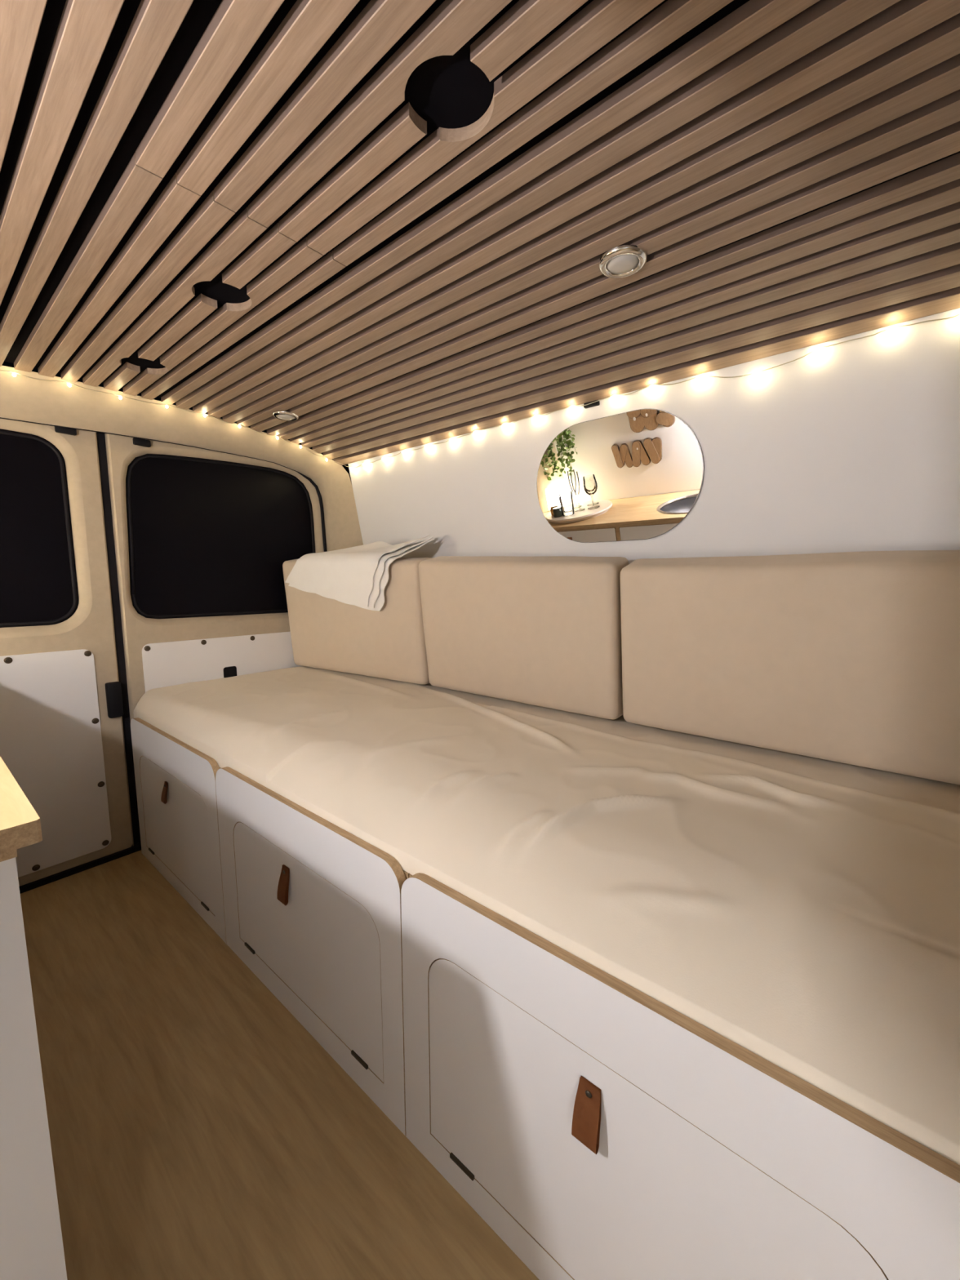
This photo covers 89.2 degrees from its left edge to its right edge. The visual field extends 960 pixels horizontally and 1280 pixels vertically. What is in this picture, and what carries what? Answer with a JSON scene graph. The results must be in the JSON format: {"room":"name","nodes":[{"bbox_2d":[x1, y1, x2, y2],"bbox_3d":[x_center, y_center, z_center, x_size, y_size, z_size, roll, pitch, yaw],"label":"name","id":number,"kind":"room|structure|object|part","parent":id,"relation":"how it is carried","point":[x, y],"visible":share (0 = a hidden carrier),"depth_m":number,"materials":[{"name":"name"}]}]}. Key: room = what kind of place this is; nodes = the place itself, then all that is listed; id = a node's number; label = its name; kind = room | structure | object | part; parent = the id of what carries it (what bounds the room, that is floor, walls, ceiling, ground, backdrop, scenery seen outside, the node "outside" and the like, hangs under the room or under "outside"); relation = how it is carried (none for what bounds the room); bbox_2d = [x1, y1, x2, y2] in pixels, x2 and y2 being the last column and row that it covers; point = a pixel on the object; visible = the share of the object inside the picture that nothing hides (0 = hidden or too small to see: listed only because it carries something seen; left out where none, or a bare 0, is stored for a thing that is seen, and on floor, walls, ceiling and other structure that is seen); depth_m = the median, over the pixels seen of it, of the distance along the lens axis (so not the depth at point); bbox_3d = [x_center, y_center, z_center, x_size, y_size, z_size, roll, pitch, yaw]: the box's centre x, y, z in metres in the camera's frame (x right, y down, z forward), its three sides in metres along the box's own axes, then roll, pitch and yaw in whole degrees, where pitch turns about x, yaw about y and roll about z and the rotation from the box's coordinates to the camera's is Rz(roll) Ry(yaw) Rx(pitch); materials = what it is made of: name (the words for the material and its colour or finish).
{"room":"vehicle interior","nodes":[
{"label":"vehicle interior","id":0,"kind":"room"},
{"bbox_2d":[0,428,351,627],"bbox_3d":[-1.056,-0.010,1.345,0.008,1.300,1.830,6,9,39],"label":"wall","id":1,"kind":"structure","parent":0,"point":[345,468],"depth_m":1.75,"materials":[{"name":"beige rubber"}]},
{"bbox_2d":[0,418,140,886],"bbox_3d":[-1.224,0.042,1.085,0.066,1.200,0.720,6,9,39],"label":"door","id":2,"kind":"structure","parent":1,"relation":"in","point":[65,734],"depth_m":1.25,"materials":[{"name":"beige metal"}]},
{"bbox_3d":[-1.218,0.325,1.095,0.004,0.554,0.600,6,9,39],"label":"lining panel","id":3,"kind":"part","parent":2,"relation":"part of","materials":[{"name":"white plastic"}]},
{"bbox_2d":[0,417,326,551],"bbox_3d":[-0.979,0.026,1.327,0.011,1.174,1.320,6,9,39],"label":"seal","id":4,"kind":"object","parent":1,"relation":"attached to","point":[310,480],"visible":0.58,"depth_m":1.67,"materials":[{"name":"black rubber"}]},
{"bbox_2d":[0,365,363,551],"bbox_3d":[-0.936,0.006,1.303,0.176,1.258,1.772,6,9,39],"label":"door frame","id":5,"kind":"structure","parent":1,"relation":"attached to","point":[22,397],"depth_m":1.32,"materials":[{"name":"beige metal"}]},
{"bbox_2d":[104,433,324,719],"bbox_3d":[-0.788,-0.028,1.608,0.064,1.188,0.654,6,9,39],"label":"door","id":6,"kind":"structure","parent":1,"relation":"in","point":[197,538],"depth_m":1.50,"materials":[{"name":"beige metal"}]},
{"bbox_3d":[-0.778,0.182,1.613,0.004,0.394,0.560,6,9,39],"label":"lining panel","id":7,"kind":"part","parent":6,"relation":"part of","materials":[{"name":"white plastic"}]},
{"bbox_2d":[20,850,539,1279],"bbox_3d":[0.028,0.727,0.536,2.754,0.030,1.780,6,9,39],"label":"floor","id":8,"kind":"structure","parent":0,"point":[198,1130],"depth_m":0.69,"materials":[{"name":"brown wood"}]},
{"bbox_2d":[0,848,67,1279],"bbox_3d":[-0.880,0.409,0.545,1.116,0.599,0.455,6,9,39],"label":"base cabinet","id":9,"kind":"object","parent":8,"relation":"on","point":[32,1248],"visible":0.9,"depth_m":0.34,"materials":[{"name":"white laminate"}]},
{"bbox_3d":[-0.746,0.098,0.671,1.116,0.011,0.020,6,9,39],"label":"rail","id":10,"kind":"part","parent":9,"relation":"part of","materials":[{"name":"brown wood"}]},
{"bbox_2d":[0,756,42,854],"bbox_3d":[-0.879,0.104,0.506,1.141,0.016,0.466,6,9,39],"label":"countertop","id":11,"kind":"structure","parent":9,"relation":"on","point":[20,823],"depth_m":0.32,"materials":[{"name":"brown wood"}]},
{"bbox_2d":[18,841,141,893],"bbox_3d":[-1.006,0.601,1.397,0.032,0.014,1.360,6,9,39],"label":"threshold","id":12,"kind":"object","parent":8,"relation":"on","point":[137,846],"visible":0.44,"depth_m":1.30,"materials":[{"name":"black rubber"}]},
{"bbox_2d":[130,717,226,943],"bbox_3d":[-0.503,0.395,1.494,0.548,0.400,0.814,6,9,39],"label":"storage cabinet","id":13,"kind":"object","parent":8,"relation":"on","point":[175,781],"visible":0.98,"depth_m":1.15,"materials":[{"name":"white laminate"}]},
{"bbox_3d":[-0.771,0.372,1.190,0.020,0.051,0.012,6,9,39],"label":"leather pull","id":14,"kind":"part","parent":13,"relation":"part of","materials":[{"name":"brown leather"}]},
{"bbox_3d":[-0.750,0.455,1.200,0.445,0.268,0.013,6,9,39],"label":"door","id":15,"kind":"part","parent":13,"relation":"part of","materials":[{"name":"white laminate"}]},
{"bbox_2d":[133,666,959,1164],"bbox_3d":[-0.043,0.216,1.063,1.819,0.085,0.720,6,9,39],"label":"mattress","id":16,"kind":"object","parent":13,"relation":"on","point":[802,911],"visible":0.88,"depth_m":0.60,"materials":[{"name":"beige fabric"}]},
{"bbox_2d":[282,557,430,684],"bbox_3d":[-0.395,-0.078,1.573,0.596,0.383,0.127,4,8,32],"label":"backrest cushion","id":17,"kind":"object","parent":16,"relation":"on","point":[326,633],"visible":0.64,"depth_m":1.50,"materials":[{"name":"beige fabric"}]},
{"bbox_2d":[284,534,434,611],"bbox_3d":[-0.391,-0.209,1.521,0.520,0.224,0.142,4,8,32],"label":"folded cloth","id":18,"kind":"object","parent":17,"relation":"on","point":[357,575],"visible":1,"depth_m":1.45,"materials":[{"name":"white fabric"}]},
{"bbox_2d":[417,555,628,719],"bbox_3d":[0.092,-0.029,1.251,0.565,0.384,0.144,5,9,35],"label":"backrest cushion","id":19,"kind":"object","parent":16,"relation":"on","point":[545,631],"visible":0.92,"depth_m":1.17,"materials":[{"name":"beige fabric"}]},
{"bbox_2d":[620,550,959,785],"bbox_3d":[0.581,0.029,0.878,0.650,0.367,0.138,5,9,38],"label":"backrest cushion","id":20,"kind":"object","parent":16,"relation":"on","point":[852,658],"visible":1,"depth_m":0.83,"materials":[{"name":"beige fabric"}]},
{"bbox_2d":[215,766,409,1136],"bbox_3d":[-0.072,0.437,1.139,0.568,0.400,0.815,6,9,39],"label":"storage cabinet","id":21,"kind":"object","parent":8,"relation":"on","point":[312,907],"visible":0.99,"depth_m":0.78,"materials":[{"name":"white laminate"}]},
{"bbox_3d":[-0.335,0.418,0.831,0.025,0.061,0.013,6,9,39],"label":"leather pull","id":22,"kind":"part","parent":21,"relation":"part of","materials":[{"name":"brown leather"}]},
{"bbox_3d":[-0.310,0.494,0.838,0.453,0.260,0.013,6,9,39],"label":"door","id":23,"kind":"part","parent":21,"relation":"part of","materials":[{"name":"white laminate"}]},
{"bbox_2d":[400,872,959,1279],"bbox_3d":[0.411,0.485,0.742,0.682,0.400,0.814,6,9,39],"label":"storage cabinet","id":24,"kind":"object","parent":8,"relation":"on","point":[600,1130],"visible":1,"depth_m":0.45,"materials":[{"name":"white laminate"}]},
{"bbox_3d":[0.104,0.458,0.471,0.026,0.059,0.012,6,9,39],"label":"leather pull","id":25,"kind":"part","parent":24,"relation":"part of","materials":[{"name":"brown leather"}]},
{"bbox_3d":[0.114,0.535,0.489,0.454,0.270,0.013,6,9,39],"label":"door","id":26,"kind":"part","parent":24,"relation":"part of","materials":[{"name":"white laminate"}]},
{"bbox_2d":[0,0,959,465],"bbox_3d":[0.088,-0.488,0.349,2.610,0.090,1.357,6,9,39],"label":"ceiling","id":27,"kind":"structure","parent":0,"point":[386,226],"depth_m":0.58,"materials":[{"name":"brown wood"}]},
{"bbox_2d":[272,410,298,421],"bbox_3d":[-0.530,-0.612,1.331,0.067,0.011,0.067,6,9,39],"label":"recessed light","id":28,"kind":"object","parent":27,"relation":"in","point":[283,415],"visible":1,"depth_m":1.32,"materials":[{"name":"silver metal"}]},
{"bbox_2d":[0,313,959,470],"bbox_3d":[-0.178,-0.515,0.840,1.541,0.093,0.920,6,9,39],"label":"string lights","id":29,"kind":"object","parent":27,"relation":"attached to","point":[892,328],"visible":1,"depth_m":1.06,"materials":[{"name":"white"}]},
{"bbox_2d":[598,244,647,278],"bbox_3d":[0.203,-0.537,0.693,0.067,0.011,0.067,6,9,39],"label":"recessed light","id":30,"kind":"object","parent":27,"relation":"in","point":[625,260],"visible":1,"depth_m":0.68,"materials":[{"name":"silver metal"}]},
{"bbox_2d":[347,307,959,564],"bbox_3d":[0.614,0.060,1.024,2.570,1.176,0.247,6,9,39],"label":"wall","id":31,"kind":"structure","parent":0,"point":[852,446],"depth_m":0.92,"materials":[{"name":"white paint"}]},
{"bbox_2d":[536,400,704,542],"bbox_3d":[0.298,-0.382,1.109,0.400,0.306,0.068,6,9,39],"label":"oval mirror","id":32,"kind":"object","parent":31,"relation":"attached to","point":[636,474],"visible":1,"depth_m":1.09,"materials":[{"name":"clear mirror"}]}
]}

